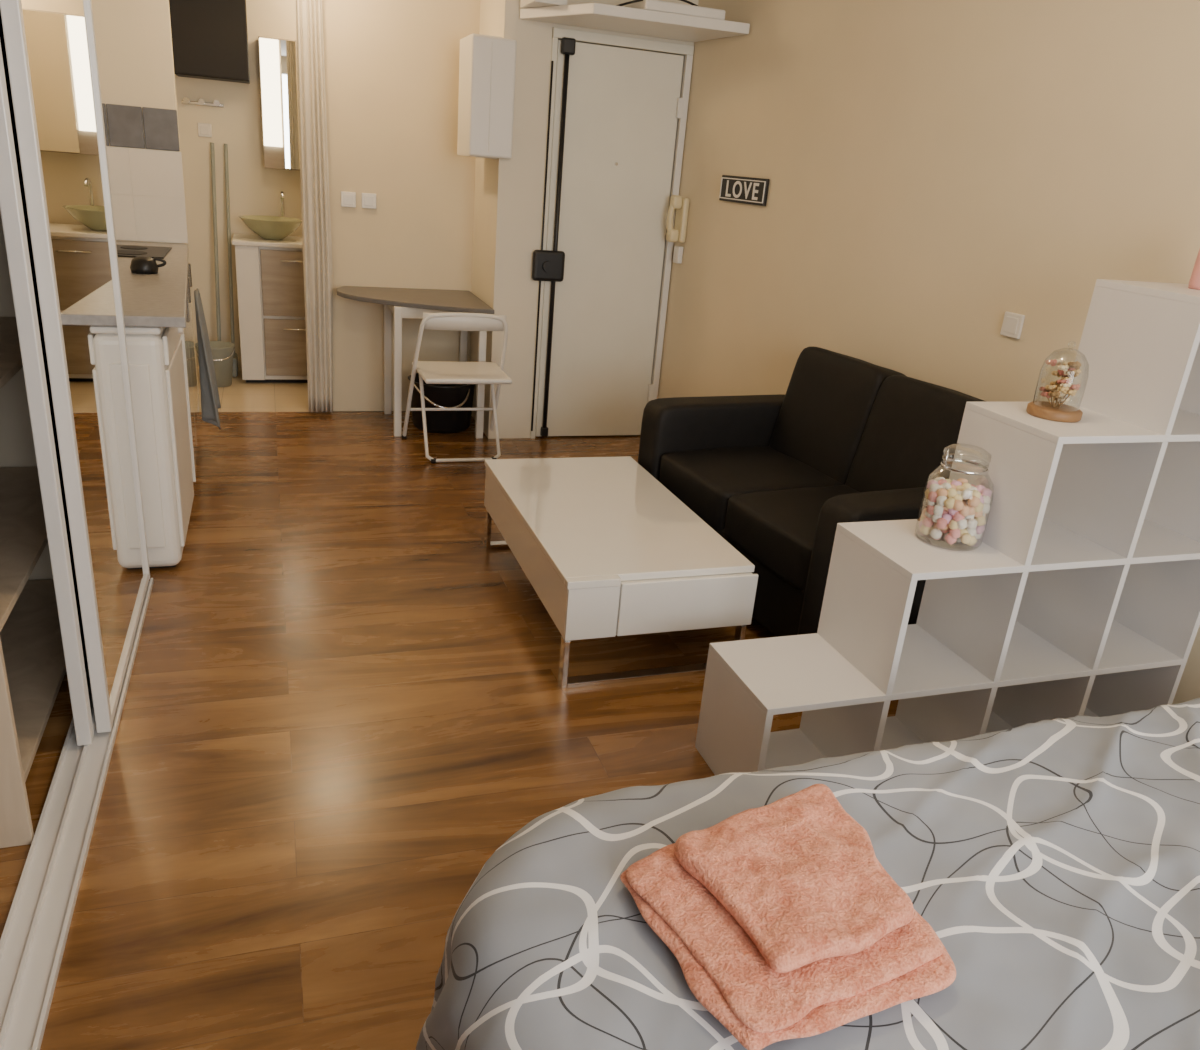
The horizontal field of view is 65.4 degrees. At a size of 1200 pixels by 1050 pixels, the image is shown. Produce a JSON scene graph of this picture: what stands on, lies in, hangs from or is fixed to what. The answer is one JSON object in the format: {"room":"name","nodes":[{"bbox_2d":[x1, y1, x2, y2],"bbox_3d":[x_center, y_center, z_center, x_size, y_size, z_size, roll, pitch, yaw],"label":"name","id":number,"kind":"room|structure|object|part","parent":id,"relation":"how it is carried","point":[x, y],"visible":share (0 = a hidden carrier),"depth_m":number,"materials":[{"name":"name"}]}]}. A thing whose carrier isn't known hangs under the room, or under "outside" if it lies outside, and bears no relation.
{"room":"studio apartment","nodes":[
{"label":"studio apartment","id":0,"kind":"room"},
{"bbox_2d":[0,212,52,580],"bbox_3d":[-1.815,-0.955,2.753,0.630,2.500,0.045,-3,22,-19],"label":"wall","id":1,"kind":"structure","parent":0,"point":[17,449],"depth_m":2.97,"materials":[{"name":"white paint"}]},
{"bbox_2d":[175,0,301,366],"bbox_3d":[-2.243,-2.262,6.030,1.650,2.500,0.070,-3,22,-19],"label":"wall","id":2,"kind":"structure","parent":0,"point":[254,189],"depth_m":5.95,"materials":[{"name":"white paint"}]},
{"bbox_2d":[182,97,223,107],"bbox_3d":[-2.442,-2.599,5.748,0.240,0.038,0.048,-3,22,-19],"label":"hooks","id":3,"kind":"object","parent":2,"relation":"attached to","point":[216,103],"visible":1,"depth_m":5.75,"materials":[{"name":"silver metal"}]},
{"bbox_3d":[-2.524,-2.592,5.710,0.036,0.036,0.030,-3,22,-19],"label":"knob","id":4,"kind":"part","parent":3,"relation":"part of","materials":[{"name":"silver metal"}]},
{"bbox_3d":[-2.444,-2.596,5.738,0.036,0.036,0.030,-3,22,-19],"label":"knob","id":5,"kind":"part","parent":3,"relation":"part of","materials":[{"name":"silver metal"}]},
{"bbox_3d":[-2.364,-2.600,5.765,0.036,0.036,0.030,-3,22,-19],"label":"knob","id":6,"kind":"part","parent":3,"relation":"part of","materials":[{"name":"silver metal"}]},
{"bbox_2d":[197,123,211,137],"bbox_3d":[-2.460,-2.458,5.821,0.080,0.080,0.014,-3,22,-19],"label":"wall switch","id":7,"kind":"object","parent":2,"relation":"attached to","point":[204,129],"visible":1,"depth_m":5.82,"materials":[{"name":"white plastic"}]},
{"bbox_2d":[169,0,249,83],"bbox_3d":[-2.291,-2.985,5.485,0.410,0.670,0.315,-3,22,-19],"label":"upper cabinet","id":8,"kind":"object","parent":2,"relation":"attached to","point":[210,37],"visible":0.94,"depth_m":5.40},
{"bbox_2d":[258,36,299,170],"bbox_3d":[-1.899,-2.618,5.860,0.420,0.740,0.175,-3,22,-19],"label":"mirror","id":9,"kind":"object","parent":2,"relation":"attached to","point":[277,57],"visible":0.65,"depth_m":5.75,"materials":[{"name":"silver"}]},
{"bbox_3d":[-2.012,-2.639,5.721,0.110,0.600,0.019,-3,22,-19],"label":"light panel","id":10,"kind":"part","parent":9,"relation":"part of","materials":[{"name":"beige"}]},
{"bbox_3d":[-1.819,-2.593,5.814,0.290,0.730,0.011,-3,22,-19],"label":"mirror door","id":11,"kind":"part","parent":9,"relation":"part of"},
{"bbox_2d":[91,0,479,411],"bbox_3d":[-1.692,-1.839,5.063,2.030,2.500,0.080,-3,22,-19],"label":"wall","id":12,"kind":"structure","parent":0,"point":[391,67],"depth_m":5.12,"materials":[{"name":"paint"}]},
{"bbox_2d":[102,103,187,242],"bbox_3d":[-2.396,-1.789,4.776,0.490,0.650,0.013,-3,22,-19],"label":"tile backsplash","id":13,"kind":"structure","parent":12,"relation":"attached to","point":[147,185],"depth_m":4.79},
{"bbox_2d":[341,191,355,207],"bbox_3d":[-1.383,-1.789,5.141,0.080,0.080,0.014,-3,22,-19],"label":"wall switch","id":14,"kind":"object","parent":12,"relation":"attached to","point":[348,199],"visible":1,"depth_m":5.14,"materials":[{"name":"white plastic"}]},
{"bbox_2d":[361,193,375,208],"bbox_3d":[-1.279,-1.794,5.176,0.080,0.080,0.014,-3,22,-19],"label":"wall switch","id":15,"kind":"object","parent":12,"relation":"attached to","point":[368,200],"visible":1,"depth_m":5.17,"materials":[{"name":"white plastic"}]},
{"bbox_2d":[0,366,898,1049],"bbox_3d":[-0.053,0.446,3.081,4.150,0.062,8.600,-3,22,-19],"label":"floor","id":16,"kind":"structure","parent":0,"point":[341,703],"depth_m":2.54,"materials":[{"name":"laminate"}]},
{"bbox_2d":[0,317,65,847],"bbox_3d":[-1.633,-0.598,2.151,0.550,2.300,1.345,-3,22,-19],"label":"closet shelving","id":17,"kind":"object","parent":16,"relation":"on","point":[32,660],"visible":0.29,"depth_m":2.52,"materials":[{"name":"brown wood"}]},
{"bbox_3d":[-1.676,-0.378,2.240,0.490,0.020,1.323,-3,22,-19],"label":"shelf","id":18,"kind":"part","parent":17,"relation":"part of","materials":[{"name":"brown wood"}]},
{"bbox_3d":[-1.715,0.068,2.413,0.490,0.020,1.323,-3,22,-19],"label":"shelf","id":19,"kind":"part","parent":17,"relation":"part of","materials":[{"name":"brown wood"}]},
{"bbox_3d":[-1.747,0.440,2.557,0.490,0.020,1.323,-3,22,-19],"label":"shelf","id":20,"kind":"part","parent":17,"relation":"part of","materials":[{"name":"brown wood"}]},
{"bbox_2d":[0,581,152,1049],"bbox_3d":[-1.009,0.917,1.565,0.113,0.006,3.905,-3,22,-19],"label":"door track","id":21,"kind":"object","parent":16,"relation":"on","point":[24,1022],"visible":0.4,"depth_m":1.93,"materials":[{"name":"white metal"}]},
{"bbox_2d":[0,718,73,959],"bbox_3d":[-1.058,0.914,1.546,0.008,0.018,3.905,-3,22,-19],"label":"rib","id":22,"kind":"object","parent":21,"relation":"on","point":[28,862],"visible":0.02,"depth_m":2.04,"materials":[{"name":"white metal"}]},
{"bbox_2d":[0,745,88,1049],"bbox_3d":[-1.013,0.912,1.562,0.008,0.018,3.905,-3,22,-19],"label":"rib","id":23,"kind":"object","parent":21,"relation":"on","point":[3,1034],"visible":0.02,"depth_m":1.88,"materials":[{"name":"white metal"}]},
{"bbox_2d":[0,43,93,745],"bbox_3d":[-1.218,-0.563,1.958,0.034,2.400,0.040,-3,22,-19],"label":"stile","id":24,"kind":"object","parent":21,"relation":"on","point":[11,207],"visible":1,"depth_m":2.07,"materials":[{"name":"white metal"}]},
{"bbox_2d":[0,0,112,732],"bbox_3d":[-1.196,-0.581,2.009,0.034,2.400,0.028,-3,22,-19],"label":"stile","id":25,"kind":"object","parent":21,"relation":"on","point":[11,10],"visible":1,"depth_m":2.06,"materials":[{"name":"white metal"}]},
{"bbox_2d":[32,578,152,1049],"bbox_3d":[-0.959,0.909,1.580,0.008,0.018,3.905,-3,22,-19],"label":"rib","id":26,"kind":"object","parent":21,"relation":"on","point":[61,945],"visible":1,"depth_m":2.03,"materials":[{"name":"white metal"}]},
{"bbox_2d":[92,713,95,731],"bbox_3d":[-1.459,0.373,2.785,0.032,0.025,0.873,-3,22,-19],"label":"rail","id":27,"kind":"object","parent":21,"relation":"on","point":[93,716],"visible":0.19,"depth_m":2.43,"materials":[{"name":"white metal"}]},
{"bbox_2d":[0,11,93,715],"bbox_3d":[-1.360,-0.730,2.359,0.008,2.360,0.873,-3,22,-19],"label":"mirror","id":28,"kind":"object","parent":27,"relation":"on","point":[2,41],"visible":0.02,"depth_m":2.11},
{"bbox_2d":[86,0,149,578],"bbox_3d":[-1.495,-0.927,2.836,0.034,2.400,0.022,-3,22,-19],"label":"stile","id":29,"kind":"object","parent":21,"relation":"on","point":[89,2],"visible":0.44,"depth_m":2.89,"materials":[{"name":"white metal"}]},
{"bbox_2d":[110,574,148,722],"bbox_3d":[-1.442,0.349,2.852,0.032,0.025,0.920,-3,22,-19],"label":"rail","id":30,"kind":"object","parent":21,"relation":"on","point":[146,580],"visible":0.47,"depth_m":2.78,"materials":[{"name":"white metal"}]},
{"bbox_2d":[21,0,145,707],"bbox_3d":[-1.343,-0.754,2.425,0.008,2.360,0.920,-3,22,-19],"label":"mirror","id":31,"kind":"object","parent":30,"relation":"on","point":[57,32],"visible":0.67,"depth_m":2.46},
{"bbox_2d":[125,326,193,567],"bbox_3d":[-1.816,-0.339,3.413,0.570,0.880,0.621,-3,22,-19],"label":"refrigerator","id":32,"kind":"object","parent":16,"relation":"on","point":[155,354],"visible":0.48,"depth_m":3.24,"materials":[{"name":"white plastic"}]},
{"bbox_3d":[-1.796,-0.737,3.257,0.540,0.025,0.615,-3,22,-19],"label":"lid","id":33,"kind":"part","parent":32,"relation":"part of","materials":[{"name":"white plastic"}]},
{"bbox_3d":[-1.576,-0.322,3.519,0.014,0.650,0.550,-3,22,-19],"label":"panel","id":34,"kind":"part","parent":32,"relation":"part of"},
{"bbox_3d":[-1.583,-0.745,3.527,0.020,0.050,0.050,-3,22,-19],"label":"program knob","id":35,"kind":"part","parent":32,"relation":"part of","materials":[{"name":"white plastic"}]},
{"bbox_2d":[180,263,197,481],"bbox_3d":[-2.176,-0.749,4.386,0.562,0.884,1.560,-3,22,-19],"label":"base cabinet","id":36,"kind":"object","parent":16,"relation":"on","point":[187,338],"visible":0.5,"depth_m":4.10,"materials":[{"name":"white wood"}]},
{"bbox_2d":[116,241,188,327],"bbox_3d":[-2.009,-1.059,3.945,0.630,0.035,2.230,-3,22,-19],"label":"countertop","id":37,"kind":"structure","parent":36,"relation":"on","point":[159,299],"depth_m":3.49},
{"bbox_2d":[116,244,171,258],"bbox_3d":[-2.260,-1.317,4.489,0.340,0.010,0.450,-3,22,-19],"label":"cooktop","id":38,"kind":"object","parent":37,"relation":"in","point":[122,250],"visible":0.73,"depth_m":4.49,"materials":[{"name":"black metal"}]},
{"bbox_2d":[130,256,165,273],"bbox_3d":[-1.889,-1.082,3.887,0.124,0.066,0.108,11,22,15],"label":"kettle","id":39,"kind":"object","parent":37,"relation":"on","point":[139,264],"visible":1,"depth_m":3.86,"materials":[{"name":"black metal"}]},
{"bbox_3d":[-1.836,-1.096,3.906,0.046,0.040,0.012,-3,22,-19],"label":"pot handle","id":40,"kind":"part","parent":39,"relation":"part of","materials":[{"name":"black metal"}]},
{"bbox_3d":[-1.770,-0.928,4.000,0.020,0.120,0.020,-3,22,-19],"label":"handle","id":41,"kind":"part","parent":36,"relation":"part of","materials":[{"name":"silver metal"}]},
{"bbox_3d":[-1.762,-0.619,3.995,0.042,0.750,0.500,-3,22,-19],"label":"door","id":42,"kind":"part","parent":36,"relation":"part of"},
{"bbox_3d":[-1.959,-1.118,4.447,0.020,0.120,0.020,-3,22,-19],"label":"handle","id":43,"kind":"part","parent":36,"relation":"part of","materials":[{"name":"silver metal"}]},
{"bbox_3d":[-2.148,-1.307,4.893,0.020,0.120,0.020,-3,22,-19],"label":"handle","id":44,"kind":"part","parent":36,"relation":"part of","materials":[{"name":"silver metal"}]},
{"bbox_3d":[-1.951,-0.809,4.442,0.017,0.750,0.501,-4,23,-22],"label":"door","id":45,"kind":"part","parent":36,"relation":"part of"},
{"bbox_3d":[-2.141,-0.998,4.888,0.017,0.750,0.501,-4,23,-22],"label":"door","id":46,"kind":"part","parent":36,"relation":"part of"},
{"bbox_2d":[194,288,220,428],"bbox_3d":[-1.869,-0.783,4.455,0.078,0.662,0.355,-3,22,-19],"label":"folding chair","id":47,"kind":"object","parent":36,"relation":"hanging from","point":[210,400],"visible":1,"depth_m":4.39,"materials":[{"name":"metal"}]},
{"bbox_2d":[195,341,234,386],"bbox_3d":[-2.409,-1.006,5.869,0.237,0.250,0.244,-3,22,-19],"label":"bucket","id":48,"kind":"object","parent":16,"relation":"on","point":[222,352],"visible":0.65,"depth_m":5.82,"materials":[{"name":"grey plastic"}]},
{"bbox_3d":[-2.383,-1.060,5.789,0.233,0.060,0.128,-3,22,-19],"label":"pail handle","id":49,"kind":"part","parent":48,"relation":"part of","materials":[{"name":"silver metal"}]},
{"bbox_2d":[210,143,220,340],"bbox_3d":[-2.469,-1.685,5.980,0.120,1.417,0.262,-3,22,-19],"label":"mop","id":50,"kind":"object","parent":16,"relation":"on","point":[212,150],"visible":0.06,"depth_m":5.96,"materials":[{"name":"grey plastic"}]},
{"bbox_2d":[224,144,237,376],"bbox_3d":[-2.373,-1.679,5.991,0.051,1.419,0.316,-3,22,-19],"label":"broom","id":51,"kind":"object","parent":16,"relation":"on","point":[235,356],"visible":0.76,"depth_m":6.01,"materials":[{"name":"grey plastic"}]},
{"bbox_2d":[232,191,307,382],"bbox_3d":[-2.002,-1.541,6.064,0.675,1.170,0.511,-3,22,-19],"label":"bathroom vanity","id":52,"kind":"object","parent":16,"relation":"on","point":[269,261],"visible":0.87,"depth_m":5.85,"materials":[{"name":"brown wood"}]},
{"bbox_3d":[-2.254,-1.398,6.034,0.135,0.830,0.470,-3,22,-19],"label":"panel","id":53,"kind":"part","parent":52,"relation":"part of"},
{"bbox_2d":[238,215,301,239],"bbox_3d":[-2.059,-1.860,5.871,0.390,0.125,0.390,-3,22,-19],"label":"basin","id":54,"kind":"object","parent":52,"relation":"in","point":[265,227],"depth_m":5.79,"materials":[{"name":"green glass"}]},
{"bbox_2d":[280,191,284,216],"bbox_3d":[-2.029,-1.988,5.984,0.024,0.286,0.152,-3,22,-19],"label":"tap","id":55,"kind":"object","parent":52,"relation":"on","point":[281,192],"depth_m":6.00,"materials":[{"name":"silver metal"}]},
{"bbox_3d":[-1.865,-1.510,5.869,0.485,0.400,0.021,-3,22,-19],"label":"drawer","id":56,"kind":"part","parent":52,"relation":"part of","materials":[{"name":"brown wood"}]},
{"bbox_3d":[-1.897,-1.138,6.013,0.485,0.360,0.021,-3,22,-19],"label":"drawer","id":57,"kind":"part","parent":52,"relation":"part of","materials":[{"name":"brown wood"}]},
{"bbox_3d":[-1.881,-1.630,5.785,0.180,0.012,0.012,-3,22,-19],"label":"handle","id":58,"kind":"part","parent":52,"relation":"part of","materials":[{"name":"silver metal"}]},
{"bbox_3d":[-1.915,-1.240,5.937,0.180,0.012,0.012,-3,22,-19],"label":"handle","id":59,"kind":"part","parent":52,"relation":"part of","materials":[{"name":"silver metal"}]},
{"bbox_2d":[336,286,494,438],"bbox_3d":[-1.057,-0.901,5.234,0.770,0.735,0.689,-3,22,-19],"label":"table","id":60,"kind":"object","parent":16,"relation":"on","point":[402,302],"visible":0.91,"depth_m":5.11,"materials":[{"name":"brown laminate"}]},
{"bbox_3d":[-1.244,-0.997,5.475,0.040,0.709,0.040,-3,22,-19],"label":"leg","id":61,"kind":"part","parent":60,"relation":"part of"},
{"bbox_3d":[-1.095,-0.825,5.064,0.040,0.709,0.040,-3,22,-19],"label":"leg","id":62,"kind":"part","parent":60,"relation":"part of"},
{"bbox_3d":[-0.823,-1.016,5.619,0.040,0.709,0.040,-3,22,-19],"label":"leg","id":63,"kind":"part","parent":60,"relation":"part of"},
{"bbox_3d":[-0.656,-0.822,5.155,0.040,0.709,0.040,-3,22,-19],"label":"leg","id":64,"kind":"part","parent":60,"relation":"part of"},
{"bbox_2d":[408,373,474,433],"bbox_3d":[-0.901,-0.693,5.363,0.390,0.280,0.445,-3,22,-19],"label":"bucket","id":65,"kind":"object","parent":16,"relation":"on","point":[435,395],"visible":0.78,"depth_m":5.25,"materials":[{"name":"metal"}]},
{"bbox_3d":[-0.868,-0.718,5.210,0.320,0.113,0.174,-3,22,-19],"label":"tub handle","id":66,"kind":"part","parent":65,"relation":"part of","materials":[{"name":"silver metal"}]},
{"bbox_2d":[402,312,511,463],"bbox_3d":[-0.739,-0.745,4.874,0.513,0.756,0.544,-3,22,-19],"label":"folding chair","id":67,"kind":"object","parent":16,"relation":"on","point":[431,372],"visible":0.97,"depth_m":4.75,"materials":[{"name":"white plastic"}]},
{"bbox_3d":[-0.734,-0.583,4.897,0.395,0.433,0.313,-3,22,-19],"label":"frame","id":68,"kind":"part","parent":67,"relation":"part of","materials":[{"name":"white plastic"}]},
{"bbox_3d":[-0.709,-0.785,4.797,0.435,0.020,0.420,-3,22,-19],"label":"seat","id":69,"kind":"part","parent":67,"relation":"part of","materials":[{"name":"white plastic"}]},
{"bbox_2d":[484,456,757,688],"bbox_3d":[0.004,0.107,3.387,0.625,0.362,1.172,-3,22,-19],"label":"coffee table","id":70,"kind":"object","parent":16,"relation":"on","point":[605,547],"visible":0.9,"depth_m":2.99,"materials":[{"name":"white wood"}]},
{"bbox_3d":[-0.455,0.015,3.796,0.018,0.164,0.040,-3,22,-19],"label":"leg","id":71,"kind":"part","parent":70,"relation":"part of","materials":[{"name":"silver metal"}]},
{"bbox_3d":[-0.109,0.417,2.837,0.018,0.164,0.040,-3,22,-19],"label":"leg","id":72,"kind":"part","parent":70,"relation":"part of","materials":[{"name":"silver metal"}]},
{"bbox_3d":[0.272,0.244,2.879,0.454,0.175,0.012,-3,22,-19],"label":"drawer","id":73,"kind":"part","parent":70,"relation":"part of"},
{"bbox_3d":[0.448,0.391,3.027,0.018,0.164,0.040,-3,22,-19],"label":"leg","id":74,"kind":"part","parent":70,"relation":"part of","materials":[{"name":"silver metal"}]},
{"bbox_2d":[416,698,1199,1049],"bbox_3d":[1.019,1.017,1.014,2.248,0.543,2.323,-3,22,-19],"label":"bed","id":75,"kind":"object","parent":16,"relation":"on","point":[1055,863],"visible":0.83,"depth_m":1.39,"materials":[{"name":"grey patterned fabric"}]},
{"bbox_2d":[620,843,955,1049],"bbox_3d":[0.256,0.537,1.322,0.403,0.032,0.392,-3,22,-19],"label":"bath towel","id":76,"kind":"object","parent":75,"relation":"on","point":[761,1006],"visible":0.6,"depth_m":1.21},
{"bbox_2d":[674,784,913,972],"bbox_3d":[0.276,0.492,1.348,0.307,0.036,0.321,-3,22,-19],"label":"folded hand towel","id":77,"kind":"object","parent":76,"relation":"on","point":[805,881],"visible":1,"depth_m":1.31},
{"bbox_2d":[638,346,986,636],"bbox_3d":[0.813,-0.145,3.507,0.830,0.874,1.360,-5,23,-24],"label":"sofa","id":78,"kind":"object","parent":16,"relation":"on","point":[849,439],"visible":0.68,"depth_m":3.44,"materials":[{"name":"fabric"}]},
{"bbox_3d":[0.555,-0.265,4.042,0.820,0.570,0.165,-5,23,-24],"label":"arm","id":79,"kind":"part","parent":78,"relation":"part of","materials":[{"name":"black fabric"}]},
{"bbox_2d":[659,446,843,531],"bbox_3d":[0.619,-0.154,3.715,0.630,0.184,0.523,-5,23,-24],"label":"seat cushion","id":80,"kind":"object","parent":78,"relation":"on","point":[705,478],"depth_m":3.60,"materials":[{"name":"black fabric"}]},
{"bbox_2d":[724,485,858,589],"bbox_3d":[0.830,0.031,3.283,0.630,0.182,0.523,-5,23,-24],"label":"seat cushion","id":81,"kind":"object","parent":78,"relation":"on","point":[773,527],"depth_m":3.19,"materials":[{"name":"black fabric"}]},
{"bbox_2d":[769,346,905,484],"bbox_3d":[0.948,-0.414,3.764,0.200,0.524,0.523,7,18,-28],"label":"cushion","id":82,"kind":"object","parent":78,"relation":"on","point":[820,424],"depth_m":3.67,"materials":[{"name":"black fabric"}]},
{"bbox_3d":[1.045,0.165,3.041,0.820,0.570,0.165,-5,23,-24],"label":"arm","id":83,"kind":"part","parent":78,"relation":"part of","materials":[{"name":"black fabric"}]},
{"bbox_2d":[845,375,986,491],"bbox_3d":[1.159,-0.229,3.333,0.200,0.525,0.523,7,18,-28],"label":"cushion","id":84,"kind":"object","parent":78,"relation":"on","point":[905,426],"depth_m":3.31,"materials":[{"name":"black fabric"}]},
{"bbox_2d":[695,279,1199,774],"bbox_3d":[1.004,0.040,2.453,1.338,1.320,0.330,-3,22,-19],"label":"cube shelf","id":85,"kind":"object","parent":16,"relation":"on","point":[1079,595],"visible":0.77,"depth_m":2.46,"materials":[{"name":"white laminate"}]},
{"bbox_3d":[0.951,0.645,2.687,1.338,0.018,0.330,-3,22,-19],"label":"shelf","id":86,"kind":"part","parent":85,"relation":"part of","materials":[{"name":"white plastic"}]},
{"bbox_3d":[0.977,0.355,2.575,1.338,0.018,0.330,-3,22,-19],"label":"shelf","id":87,"kind":"part","parent":85,"relation":"part of","materials":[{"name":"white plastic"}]},
{"bbox_2d":[915,443,993,550],"bbox_3d":[0.914,-0.080,2.387,0.167,0.252,0.167,-4,23,-22],"label":"jar","id":88,"kind":"object","parent":85,"relation":"on","point":[956,511],"visible":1,"depth_m":2.36,"materials":[{"name":"clear glass"}]},
{"bbox_3d":[0.922,-0.181,2.348,0.116,0.034,0.116,-3,22,-19],"label":"lid","id":89,"kind":"part","parent":88,"relation":"part of","materials":[{"name":"clear glass"}]},
{"bbox_3d":[1.159,0.041,2.509,1.008,0.018,0.330,-3,22,-19],"label":"shelf","id":90,"kind":"part","parent":85,"relation":"part of","materials":[{"name":"white plastic"}]},
{"bbox_2d":[1026,341,1088,422],"bbox_3d":[1.167,-0.368,2.358,0.130,0.192,0.130,-3,22,-19],"label":"dome","id":91,"kind":"object","parent":85,"relation":"on","point":[1059,411],"visible":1,"depth_m":2.35,"materials":[{"name":"clear glass"}]},
{"bbox_3d":[1.341,-0.273,2.443,0.678,0.018,0.330,-3,22,-19],"label":"shelf","id":92,"kind":"part","parent":85,"relation":"part of","materials":[{"name":"white plastic"}]},
{"bbox_3d":[1.524,-0.587,2.378,0.348,0.018,0.330,-3,22,-19],"label":"shelf","id":93,"kind":"part","parent":85,"relation":"part of","materials":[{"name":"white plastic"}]},
{"bbox_2d":[1188,248,1199,289],"bbox_3d":[1.562,-0.679,2.382,0.074,0.156,0.074,-3,22,-19],"label":"candle","id":94,"kind":"object","parent":85,"relation":"on","point":[1194,283],"visible":1,"depth_m":2.39,"materials":[{"name":"wax"}]},
{"bbox_2d":[469,0,552,438],"bbox_3d":[-0.523,-1.779,5.168,0.242,2.500,0.680,-3,22,-19],"label":"wall","id":95,"kind":"structure","parent":0,"point":[508,194],"depth_m":4.94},
{"bbox_2d":[457,33,516,158],"bbox_3d":[-0.585,-2.164,4.751,0.220,0.555,0.388,-3,22,-19],"label":"wall cabinet","id":96,"kind":"object","parent":95,"relation":"attached to","point":[487,63],"visible":1,"depth_m":4.60,"materials":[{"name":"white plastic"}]},
{"bbox_2d":[530,37,557,438],"bbox_3d":[-0.313,-1.462,5.013,0.028,2.055,0.075,-3,22,-19],"label":"frame","id":97,"kind":"object","parent":95,"relation":"attached to","point":[554,47],"visible":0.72,"depth_m":4.91,"materials":[{"name":"paint"}]},
{"bbox_2d":[553,0,698,45],"bbox_3d":[0.127,-2.670,4.698,0.761,0.400,0.100,-3,22,-19],"label":"wall","id":98,"kind":"structure","parent":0,"point":[611,2],"depth_m":4.68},
{"bbox_2d":[532,27,693,281],"bbox_3d":[0.057,-1.897,4.928,0.805,1.215,0.140,-3,22,-19],"label":"box","id":99,"kind":"object","parent":98,"relation":"in","point":[548,265],"depth_m":4.81,"materials":[{"name":"paint"}]},
{"bbox_2d":[531,61,553,430],"bbox_3d":[-0.312,-1.419,4.981,0.011,1.900,0.011,-3,22,-19],"label":"rod","id":100,"kind":"object","parent":99,"relation":"attached to","point":[551,77],"visible":1,"depth_m":4.92,"materials":[{"name":"black metal"}]},
{"bbox_3d":[-0.278,-1.372,4.964,0.056,0.056,0.030,-3,22,-19],"label":"lock knob","id":101,"kind":"part","parent":99,"relation":"part of","materials":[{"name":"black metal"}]},
{"bbox_2d":[542,54,569,427],"bbox_3d":[-0.239,-1.449,4.991,0.024,2.000,0.024,-3,22,-19],"label":"rod","id":102,"kind":"object","parent":99,"relation":"attached to","point":[566,61],"visible":1,"depth_m":4.92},
{"bbox_2d":[535,40,683,435],"bbox_3d":[0.026,-1.479,5.129,0.680,2.042,0.045,-3,22,-19],"label":"leaf","id":103,"kind":"object","parent":99,"relation":"attached to","point":[621,106],"visible":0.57,"depth_m":5.07,"materials":[{"name":"paint"}]},
{"bbox_2d":[541,427,547,435],"bbox_3d":[-0.318,-0.534,5.346,0.038,0.050,0.030,-3,22,-19],"label":"fitting","id":104,"kind":"object","parent":103,"relation":"attached to","point":[544,431],"depth_m":5.33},
{"bbox_2d":[561,37,575,54],"bbox_3d":[-0.157,-2.371,4.632,0.070,0.075,0.035,-3,22,-19],"label":"fitting","id":105,"kind":"object","parent":103,"relation":"attached to","point":[568,45],"depth_m":4.62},
{"bbox_3d":[0.117,-2.454,4.754,0.755,0.045,0.075,-3,22,-19],"label":"frame","id":106,"kind":"part","parent":99,"relation":"part of","materials":[{"name":"paint"}]},
{"bbox_2d":[520,0,749,41],"bbox_3d":[0.167,-2.527,4.398,0.976,0.325,0.525,-3,22,-19],"label":"shelf","id":107,"kind":"object","parent":98,"relation":"attached to","point":[600,16],"visible":1,"depth_m":4.35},
{"bbox_2d":[616,0,724,19],"bbox_3d":[0.305,-2.426,4.401,0.536,0.067,0.310,-3,22,-19],"label":"tray","id":108,"kind":"object","parent":107,"relation":"on","point":[693,9],"visible":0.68,"depth_m":4.28,"materials":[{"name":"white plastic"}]},
{"bbox_2d":[657,0,1199,703],"bbox_3d":[1.773,-0.603,2.644,0.988,2.500,7.450,-3,22,-19],"label":"wall","id":109,"kind":"structure","parent":0,"point":[937,170],"depth_m":3.46,"materials":[{"name":"paint"}]},
{"bbox_2d":[647,384,653,400],"bbox_3d":[0.298,-0.775,5.481,0.030,0.100,0.025,-3,22,-19],"label":"bottom hinge","id":110,"kind":"object","parent":109,"relation":"attached to","point":[651,386],"visible":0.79,"depth_m":5.47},
{"bbox_2d":[651,55,692,399],"bbox_3d":[0.372,-1.492,5.245,0.035,2.055,0.080,-3,22,-19],"label":"frame","id":111,"kind":"object","parent":109,"relation":"attached to","point":[688,59],"visible":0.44,"depth_m":5.18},
{"bbox_2d":[666,195,688,263],"bbox_3d":[0.405,-1.601,5.068,0.104,0.350,0.090,-5,23,-24],"label":"handset","id":112,"kind":"object","parent":109,"relation":"attached to","point":[677,234],"visible":1,"depth_m":5.04,"materials":[{"name":"beige plastic"}]},
{"bbox_3d":[0.440,-1.650,5.064,0.035,0.230,0.090,-5,23,-24],"label":"plate","id":113,"kind":"part","parent":112,"relation":"part of","materials":[{"name":"beige plastic"}]},
{"bbox_2d":[719,175,769,205],"bbox_3d":[0.693,-1.622,4.528,0.021,0.120,0.400,-5,23,-24],"label":"love sign","id":114,"kind":"object","parent":109,"relation":"attached to","point":[746,190],"visible":1,"depth_m":4.50,"materials":[{"name":"wood"}]},
{"bbox_3d":[0.682,-1.578,4.542,0.005,0.005,0.388,-5,23,-24],"label":"rail","id":115,"kind":"part","parent":114,"relation":"part of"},
{"bbox_3d":[0.690,-1.665,4.508,0.005,0.005,0.388,-5,23,-24],"label":"rail","id":116,"kind":"part","parent":114,"relation":"part of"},
{"bbox_2d":[1000,311,1024,338],"bbox_3d":[1.396,-0.677,3.167,0.014,0.080,0.080,-5,23,-24],"label":"wall socket","id":117,"kind":"object","parent":109,"relation":"attached to","point":[1012,324],"visible":1,"depth_m":3.16,"materials":[{"name":"white plastic"}]},
{"bbox_3d":[-1.788,-2.909,4.581,0.650,0.180,0.080,-3,22,-19],"label":"lintel","id":118,"kind":"object","parent":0,"visible":0},
{"bbox_2d":[295,0,332,411],"bbox_3d":[-1.800,-1.776,4.931,0.735,2.420,0.038,-2,22,-18],"label":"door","id":119,"kind":"structure","parent":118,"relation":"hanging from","point":[314,172],"depth_m":5.04,"materials":[{"name":"fabric"}]}
]}

